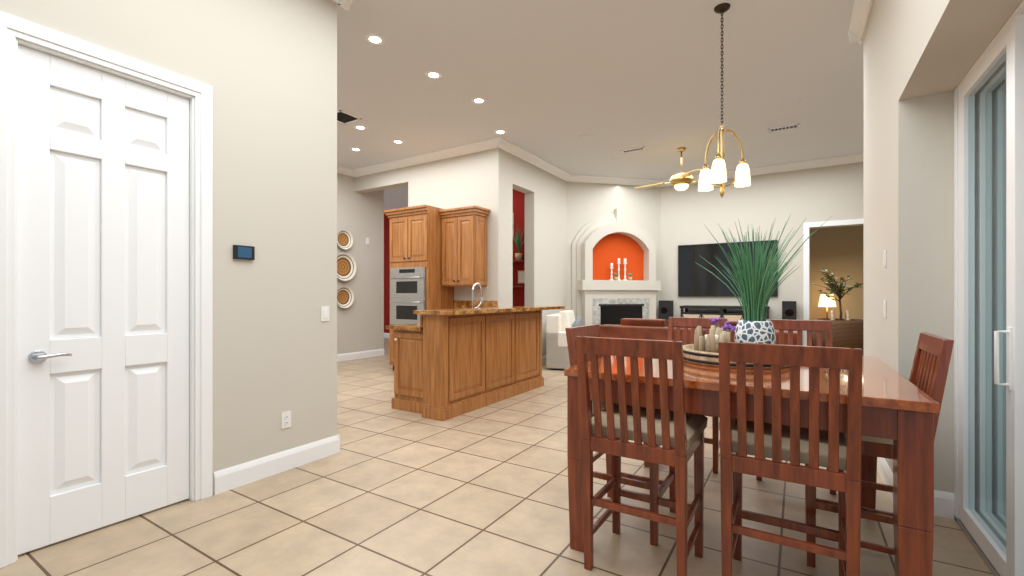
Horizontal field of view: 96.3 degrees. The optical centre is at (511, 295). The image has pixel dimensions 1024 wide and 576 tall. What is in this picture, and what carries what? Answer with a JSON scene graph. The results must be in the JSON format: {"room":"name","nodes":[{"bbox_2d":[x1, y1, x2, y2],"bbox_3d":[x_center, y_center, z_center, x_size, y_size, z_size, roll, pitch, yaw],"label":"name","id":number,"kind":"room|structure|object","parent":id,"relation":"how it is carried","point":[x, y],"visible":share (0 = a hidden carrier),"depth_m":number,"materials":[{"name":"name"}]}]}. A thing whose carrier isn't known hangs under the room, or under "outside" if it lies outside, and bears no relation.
{"room":"dining room","nodes":[
{"label":"dining room","id":0,"kind":"room"},
{"bbox_2d":[0,0,336,493],"bbox_3d":[-3.165,-0.600,1.011,0.200,3.700,6.360,0,0,32],"label":"wall","id":1,"kind":"structure","parent":0,"point":[267,70],"depth_m":3.15,"materials":[{"name":"beige paint"}]},
{"bbox_2d":[18,44,188,554],"bbox_3d":[-2.155,0.019,2.484,0.102,2.438,0.730,0,0,32],"label":"door","id":2,"kind":"structure","parent":1,"relation":"in","point":[103,299],"depth_m":2.45,"materials":[{"name":"white wood"}]},
{"bbox_2d":[0,11,212,567],"bbox_3d":[-2.210,-0.028,2.519,0.222,2.555,0.940,0,0,32],"label":"door frame","id":3,"kind":"structure","parent":1,"relation":"attached to","point":[15,31],"depth_m":2.40,"materials":[{"name":"white wood"}]},
{"bbox_2d":[233,245,254,259],"bbox_3d":[-1.772,-0.285,3.029,0.023,0.090,0.130,0,0,32],"label":"thermostat","id":4,"kind":"object","parent":1,"relation":"attached to","point":[244,252],"visible":0.98,"depth_m":3.02,"materials":[{"name":"black"}]},
{"bbox_2d":[281,411,290,428],"bbox_3d":[-1.618,0.890,3.287,0.010,0.116,0.072,0,0,32],"label":"electrical outlet","id":5,"kind":"object","parent":1,"relation":"attached to","point":[286,419],"visible":1,"depth_m":3.28,"materials":[{"name":"white plastic"}]},
{"bbox_2d":[321,306,328,320],"bbox_3d":[-1.448,0.140,3.558,0.010,0.116,0.072,0,0,32],"label":"light switch","id":6,"kind":"object","parent":1,"relation":"attached to","point":[324,313],"visible":1,"depth_m":3.55,"materials":[{"name":"white plastic"}]},
{"bbox_2d":[331,0,872,186],"bbox_3d":[0.487,-2.388,3.233,12.200,0.125,13.999,0,0,32],"label":"crown molding","id":7,"kind":"structure","parent":1,"relation":"attached to","point":[861,10],"depth_m":8.14,"materials":[{"name":"white paint"}]},
{"bbox_2d":[337,173,383,353],"bbox_3d":[-4.837,-0.600,6.412,0.200,3.700,7.750,0,0,32],"label":"wall","id":8,"kind":"structure","parent":0,"point":[360,319],"depth_m":9.17,"materials":[{"name":"beige paint"}]},
{"bbox_2d":[337,230,352,249],"bbox_3d":[-3.213,-1.070,8.753,0.070,0.380,0.380,0,0,32],"label":"wall basket","id":9,"kind":"object","parent":8,"relation":"hanging from","point":[345,239],"visible":0.92,"depth_m":8.79,"materials":[{"name":"wicker"}]},
{"bbox_2d":[337,286,353,307],"bbox_3d":[-3.213,0.030,8.753,0.070,0.420,0.420,0,0,32],"label":"wall basket","id":10,"kind":"object","parent":8,"relation":"hanging from","point":[345,296],"visible":0.94,"depth_m":8.79,"materials":[{"name":"wicker"}]},
{"bbox_2d":[337,253,356,280],"bbox_3d":[-3.213,-0.550,8.753,0.070,0.540,0.540,0,0,32],"label":"wall basket","id":11,"kind":"object","parent":8,"relation":"hanging from","point":[346,267],"visible":0.81,"depth_m":8.80,"materials":[{"name":"wicker"}]},
{"bbox_2d":[384,214,389,332],"bbox_3d":[-2.704,-0.600,13.128,5.500,3.700,0.200,0,0,32],"label":"wall","id":12,"kind":"structure","parent":0,"point":[386,270],"depth_m":13.66,"materials":[{"name":"red paint"}]},
{"bbox_2d":[355,148,504,306],"bbox_3d":[-1.601,-0.600,8.194,3.400,3.700,0.200,0,0,32],"label":"wall","id":13,"kind":"structure","parent":0,"point":[474,179],"depth_m":7.52,"materials":[{"name":"beige paint"}]},
{"bbox_2d":[439,205,489,286],"bbox_3d":[-0.754,-0.760,7.309,0.725,1.220,0.397,0,0,32],"label":"upper cabinet","id":14,"kind":"object","parent":13,"relation":"attached to","point":[464,246],"visible":0.98,"depth_m":7.18,"materials":[{"name":"brown wood"}]},
{"bbox_2d":[214,333,953,518],"bbox_3d":[-1.463,1.180,4.452,16.800,0.140,13.999,0,0,32],"label":"baseboard","id":15,"kind":"structure","parent":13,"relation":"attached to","point":[233,477],"depth_m":3.15,"materials":[{"name":"white wood"}]},
{"bbox_2d":[454,300,496,308],"bbox_3d":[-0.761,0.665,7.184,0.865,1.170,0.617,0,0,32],"label":"countertop","id":16,"kind":"structure","parent":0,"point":[458,304],"depth_m":7.45,"materials":[{"name":"brown stone"}]},
{"bbox_2d":[0,338,993,575],"bbox_3d":[-0.319,1.275,6.095,17.000,0.050,18.000,0,0,32],"label":"floor","id":17,"kind":"structure","parent":0,"point":[387,490],"depth_m":2.56,"materials":[{"name":"tile"}]},
{"bbox_2d":[383,205,453,370],"bbox_3d":[-1.555,-0.080,7.617,0.930,2.660,0.724,0,0,32],"label":"tall cabinet","id":18,"kind":"object","parent":17,"relation":"on","point":[415,257],"visible":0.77,"depth_m":7.32,"materials":[{"name":"brown wood"}]},
{"bbox_2d":[386,310,543,420],"bbox_3d":[-0.473,0.720,5.678,0.830,1.060,2.130,0,0,32],"label":"kitchen island","id":19,"kind":"object","parent":17,"relation":"on","point":[450,363],"depth_m":5.00,"materials":[{"name":"brown wood"}]},
{"bbox_2d":[414,306,564,313],"bbox_3d":[-0.126,0.170,5.668,0.500,0.040,2.560,0,0,32],"label":"island countertop","id":20,"kind":"structure","parent":19,"relation":"on","point":[488,310],"depth_m":5.19,"materials":[{"name":"brown stone"}]},
{"bbox_2d":[546,310,581,368],"bbox_3d":[1.246,0.760,8.127,1.040,0.980,1.200,0,0,17],"label":"armchair","id":21,"kind":"object","parent":17,"relation":"on","point":[557,353],"visible":0.52,"depth_m":7.67,"materials":[{"name":"fabric"}]},
{"bbox_2d":[571,208,660,325],"bbox_3d":[2.153,-0.280,9.309,1.820,3.060,0.498,0,0,-13],"label":"fireplace","id":22,"kind":"object","parent":17,"relation":"on","point":[600,244],"visible":0.77,"depth_m":9.32,"materials":[{"name":"beige paint"}]},
{"bbox_2d":[610,263,612,279],"bbox_3d":[2.032,-0.487,9.345,0.090,0.350,0.088,0,0,32],"label":"candlestick","id":23,"kind":"object","parent":22,"relation":"on","point":[611,268],"visible":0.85,"depth_m":9.32,"materials":[{"name":"white"}]},
{"bbox_2d":[617,258,620,279],"bbox_3d":[2.188,-0.537,9.381,0.090,0.450,0.088,0,0,32],"label":"candlestick","id":24,"kind":"object","parent":22,"relation":"on","point":[618,261],"visible":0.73,"depth_m":9.37,"materials":[{"name":"white"}]},
{"bbox_2d":[623,258,626,279],"bbox_3d":[2.324,-0.537,9.413,0.090,0.450,0.088,0,0,32],"label":"candlestick","id":25,"kind":"object","parent":22,"relation":"on","point":[625,261],"visible":0.88,"depth_m":9.40,"materials":[{"name":"white"}]},
{"bbox_2d":[565,324,675,545],"bbox_3d":[0.634,0.715,2.599,0.519,1.070,0.479,0,0,32],"label":"dining chair","id":26,"kind":"object","parent":17,"relation":"on","point":[652,482],"visible":0.23,"depth_m":2.52,"materials":[{"name":"brown wood"}]},
{"bbox_2d":[576,336,707,575],"bbox_3d":[0.606,0.715,2.121,0.479,1.070,0.519,0,0,32],"label":"dining chair","id":27,"kind":"object","parent":17,"relation":"on","point":[622,423],"visible":0.94,"depth_m":1.98,"materials":[{"name":"brown wood"}]},
{"bbox_2d":[659,300,672,321],"bbox_3d":[3.200,0.675,9.518,0.220,1.150,0.345,0,0,32],"label":"speaker","id":28,"kind":"object","parent":17,"relation":"on","point":[665,309],"visible":0.38,"depth_m":9.38},
{"bbox_2d":[659,317,726,473],"bbox_3d":[1.383,0.715,3.534,0.479,1.070,0.519,0,0,32],"label":"dining chair","id":29,"kind":"object","parent":17,"relation":"on","point":[685,323],"visible":0.23,"depth_m":3.70,"materials":[{"name":"brown wood"}]},
{"bbox_2d":[600,318,796,344],"bbox_3d":[2.377,0.775,5.908,2.270,0.950,0.979,0,0,32],"label":"leather sofa","id":30,"kind":"object","parent":17,"relation":"on","point":[641,328],"visible":0.19,"depth_m":5.79,"materials":[{"name":"brown leather"}]},
{"bbox_2d":[680,305,769,320],"bbox_3d":[4.110,0.725,8.899,1.540,1.050,0.490,0,0,32],"label":"media console","id":31,"kind":"object","parent":17,"relation":"on","point":[731,316],"visible":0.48,"depth_m":8.78,"materials":[{"name":"black"}]},
{"bbox_2d":[564,356,939,575],"bbox_3d":[1.211,0.805,2.486,1.380,0.890,1.400,0,0,32],"label":"dining table","id":32,"kind":"object","parent":17,"relation":"on","point":[899,409],"visible":0.6,"depth_m":1.76,"materials":[{"name":"brown wood"}]},
{"bbox_2d":[683,344,788,368],"bbox_3d":[1.208,0.324,2.500,0.545,0.070,0.545,0,0,32],"label":"tray","id":33,"kind":"object","parent":32,"relation":"on","point":[691,355],"visible":0.4,"depth_m":2.35,"materials":[{"name":"brown wood"}]},
{"bbox_2d":[694,325,729,352],"bbox_3d":[1.089,0.250,2.493,0.180,0.172,0.188,0,0,32],"label":"candles","id":34,"kind":"object","parent":33,"relation":"on","point":[711,340],"visible":0.58,"depth_m":2.44,"materials":[{"name":"white wax"}]},
{"bbox_2d":[709,318,735,333],"bbox_3d":[1.237,0.231,2.676,0.149,0.205,0.154,0,0,32],"label":"flowers","id":35,"kind":"object","parent":33,"relation":"on","point":[726,325],"visible":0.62,"depth_m":2.67,"materials":[{"name":"purple plant"}]},
{"bbox_2d":[695,214,831,343],"bbox_3d":[1.306,-0.036,2.456,0.677,0.740,0.616,0,0,32],"label":"potted plant","id":36,"kind":"object","parent":33,"relation":"on","point":[754,325],"visible":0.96,"depth_m":2.43,"materials":[{"name":"green plant"}]},
{"bbox_2d":[782,301,795,330],"bbox_3d":[5.057,0.675,8.357,0.220,1.150,0.345,0,0,32],"label":"speaker","id":37,"kind":"object","parent":17,"relation":"on","point":[788,310],"visible":0.35,"depth_m":8.21},
{"bbox_2d":[718,342,861,575],"bbox_3d":[1.127,0.715,1.879,0.479,1.070,0.519,0,0,32],"label":"dining chair","id":38,"kind":"object","parent":17,"relation":"on","point":[834,451],"visible":0.98,"depth_m":1.72,"materials":[{"name":"brown wood"}]},
{"bbox_2d":[756,319,835,494],"bbox_3d":[1.970,0.715,3.191,0.479,1.070,0.519,0,0,32],"label":"dining chair","id":39,"kind":"object","parent":17,"relation":"on","point":[808,326],"visible":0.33,"depth_m":3.34,"materials":[{"name":"brown wood"}]},
{"bbox_2d":[812,310,863,351],"bbox_3d":[3.720,0.395,5.199,0.530,0.468,0.530,0,0,32],"label":"dresser","id":40,"kind":"object","parent":17,"relation":"on","point":[847,332],"visible":0.69,"depth_m":4.97,"materials":[{"name":"wood"}]},
{"bbox_2d":[805,333,953,567],"bbox_3d":[1.685,0.715,2.178,0.519,1.070,0.479,0,0,32],"label":"dining chair","id":41,"kind":"object","parent":17,"relation":"on","point":[930,367],"visible":0.31,"depth_m":2.01,"materials":[{"name":"brown wood"}]},
{"bbox_3d":[7.110,0.925,10.341,0.640,0.650,0.564,0,0,32],"label":"nightstand","id":42,"kind":"object","parent":17,"relation":"on","visible":0},
{"bbox_2d":[818,294,835,317],"bbox_3d":[7.117,0.284,10.351,0.335,0.629,0.340,0,0,32],"label":"lamp","id":43,"kind":"object","parent":42,"relation":"on","point":[825,302],"visible":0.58,"depth_m":10.26,"materials":[{"name":"white fabric"}]},
{"bbox_2d":[513,189,524,305],"bbox_3d":[-0.457,-0.600,9.837,2.800,3.700,0.200,0,0,32],"label":"wall","id":44,"kind":"structure","parent":0,"point":[519,224],"depth_m":9.35,"materials":[{"name":"red paint"}]},
{"bbox_2d":[513,260,524,286],"bbox_3d":[-0.042,-0.440,9.340,0.730,0.540,0.198,0,0,32],"label":"shelf","id":45,"kind":"object","parent":44,"relation":"attached to","point":[514,261],"visible":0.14,"depth_m":9.12,"materials":[{"name":"brown wood"}]},
{"bbox_2d":[513,227,524,259],"bbox_3d":[0.111,-1.074,9.187,0.428,0.727,0.307,0,0,32],"label":"potted plant","id":46,"kind":"object","parent":45,"relation":"on","point":[518,255],"visible":0.96,"depth_m":9.20,"materials":[{"name":"green plant"}]},
{"bbox_2d":[518,270,524,282],"bbox_3d":[0.202,-0.380,9.296,0.190,0.260,0.015,0,0,32],"label":"picture frame","id":47,"kind":"object","parent":45,"relation":"on","point":[521,276],"depth_m":9.29,"materials":[{"name":"beige wood"}]},
{"bbox_2d":[505,151,566,355],"bbox_3d":[0.418,-0.600,8.406,0.200,3.700,2.300,0,0,32],"label":"wall","id":48,"kind":"structure","parent":0,"point":[546,242],"depth_m":8.38,"materials":[{"name":"beige paint"}]},
{"bbox_2d":[337,0,863,213],"bbox_3d":[-0.319,-2.475,6.095,17.000,0.050,18.000,0,0,32],"label":"ceiling","id":49,"kind":"structure","parent":0,"point":[550,81],"depth_m":5.24,"materials":[{"name":"beige paint"}]},
{"bbox_2d":[337,110,360,123],"bbox_3d":[-2.322,-2.446,6.286,0.350,0.008,0.350,0,0,32],"label":"ceiling vent","id":50,"kind":"object","parent":49,"relation":"in","point":[343,117],"visible":0.73,"depth_m":6.29,"materials":[{"name":"black metal"}]},
{"bbox_2d":[350,147,361,150],"bbox_3d":[-2.613,-2.447,7.670,0.196,0.004,0.196,0,0,32],"label":"recessed light","id":51,"kind":"object","parent":49,"relation":"in","point":[356,149],"visible":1,"depth_m":7.67,"materials":[{"name":"white"}]},
{"bbox_2d":[353,125,366,129],"bbox_3d":[-2.209,-2.447,6.675,0.196,0.004,0.196,0,0,32],"label":"recessed light","id":52,"kind":"object","parent":49,"relation":"in","point":[359,127],"visible":1,"depth_m":6.67,"materials":[{"name":"white"}]},
{"bbox_2d":[364,33,385,44],"bbox_3d":[-1.308,-2.447,4.379,0.196,0.004,0.196,0,0,32],"label":"recessed light","id":53,"kind":"object","parent":49,"relation":"in","point":[374,39],"visible":1,"depth_m":4.37,"materials":[{"name":"white"}]},
{"bbox_2d":[392,140,403,143],"bbox_3d":[-1.813,-2.447,7.288,0.196,0.004,0.196,0,0,32],"label":"recessed light","id":54,"kind":"object","parent":49,"relation":"in","point":[398,141],"visible":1,"depth_m":7.27,"materials":[{"name":"white"}]},
{"bbox_2d":[425,71,442,78],"bbox_3d":[-0.869,-2.447,5.083,0.196,0.004,0.196,0,0,32],"label":"recessed light","id":55,"kind":"object","parent":49,"relation":"in","point":[432,74],"visible":1,"depth_m":5.07,"materials":[{"name":"white"}]},
{"bbox_2d":[471,97,486,103],"bbox_3d":[-0.414,-2.447,5.754,0.196,0.004,0.196,0,0,32],"label":"recessed light","id":56,"kind":"object","parent":49,"relation":"in","point":[478,100],"visible":1,"depth_m":5.75,"materials":[{"name":"white"}]},
{"bbox_2d":[494,130,506,133],"bbox_3d":[-0.174,-2.447,6.854,0.196,0.004,0.196,0,0,32],"label":"recessed light","id":57,"kind":"object","parent":49,"relation":"in","point":[499,131],"visible":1,"depth_m":6.85,"materials":[{"name":"white"}]},
{"bbox_2d":[621,147,646,153],"bbox_3d":[2.040,-2.446,7.699,0.400,0.008,0.160,0,0,32],"label":"ceiling vent","id":58,"kind":"object","parent":49,"relation":"in","point":[633,150],"visible":0.94,"depth_m":7.71,"materials":[{"name":"white metal"}]},
{"bbox_2d":[634,147,713,190],"bbox_3d":[2.679,-2.099,7.724,1.210,0.700,1.378,0,0,32],"label":"ceiling fan","id":59,"kind":"object","parent":49,"relation":"hanging from","point":[681,181],"visible":0.96,"depth_m":7.54,"materials":[{"name":"gold metal"}]},
{"bbox_2d":[698,3,750,196],"bbox_3d":[1.766,-1.639,3.860,0.418,1.620,0.382,0,0,32],"label":"chandelier","id":60,"kind":"object","parent":49,"relation":"hanging from","point":[708,178],"visible":1,"depth_m":3.88,"materials":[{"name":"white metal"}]},
{"bbox_2d":[768,124,799,132],"bbox_3d":[3.970,-2.446,6.693,0.400,0.008,0.160,0,0,32],"label":"ceiling vent","id":61,"kind":"object","parent":49,"relation":"in","point":[783,128],"visible":0.92,"depth_m":6.69,"materials":[{"name":"white metal"}]},
{"bbox_2d":[567,182,660,318],"bbox_3d":[2.082,-0.600,9.842,1.900,3.700,1.900,0,0,32],"label":"wall","id":62,"kind":"structure","parent":0,"point":[589,202],"depth_m":9.56,"materials":[{"name":"beige paint"}]},
{"bbox_2d":[661,162,863,345],"bbox_3d":[4.712,-0.600,8.965,3.490,3.700,0.200,0,0,32],"label":"wall","id":63,"kind":"structure","parent":0,"point":[691,211],"depth_m":8.77,"materials":[{"name":"beige paint"}]},
{"bbox_2d":[678,240,777,295],"bbox_3d":[4.242,-0.520,9.109,1.800,1.060,0.050,0,0,32],"label":"wall-mounted tv","id":64,"kind":"object","parent":63,"relation":"attached to","point":[695,279],"visible":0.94,"depth_m":9.24,"materials":[{"name":"black"}]},
{"bbox_2d":[803,218,863,345],"bbox_3d":[5.785,-0.045,8.164,1.000,2.590,0.019,0,0,32],"label":"door frame","id":65,"kind":"structure","parent":63,"relation":"attached to","point":[807,225],"depth_m":8.39,"materials":[{"name":"white wood"}]},
{"bbox_2d":[809,225,863,319],"bbox_3d":[7.705,-0.600,10.633,3.000,3.700,0.200,0,0,32],"label":"wall","id":66,"kind":"structure","parent":0,"point":[838,252],"depth_m":10.61,"materials":[{"name":"beige paint"}]},
{"bbox_2d":[812,269,863,319],"bbox_3d":[3.707,0.147,5.161,0.584,0.915,0.538,0,0,32],"label":"tree","id":67,"kind":"object","parent":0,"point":[837,290],"visible":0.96,"depth_m":5.17,"materials":[{"name":"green plant"}]},
{"bbox_2d":[864,0,1022,492],"bbox_3d":[0.937,-0.600,0.122,0.460,3.700,9.200,0,0,32],"label":"wall","id":68,"kind":"structure","parent":0,"point":[909,185],"depth_m":2.65,"materials":[{"name":"beige paint"}]},
{"bbox_2d":[883,250,886,266],"bbox_3d":[2.512,-0.250,3.088,0.010,0.116,0.072,0,0,32],"label":"light switch","id":69,"kind":"object","parent":68,"relation":"attached to","point":[885,258],"visible":1,"depth_m":3.06,"materials":[{"name":"white plastic"}]},
{"bbox_2d":[883,300,886,317],"bbox_3d":[2.512,0.090,3.088,0.010,0.116,0.072,0,0,32],"label":"light switch","id":70,"kind":"object","parent":68,"relation":"attached to","point":[885,308],"visible":1,"depth_m":3.06,"materials":[{"name":"white plastic"}]},
{"bbox_2d":[954,0,1023,575],"bbox_3d":[0.557,0.051,-0.644,0.233,2.399,7.498,0,0,32],"label":"slider","id":71,"kind":"object","parent":68,"relation":"attached to","point":[989,304],"visible":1,"depth_m":2.35,"materials":[{"name":"white"}]}
]}

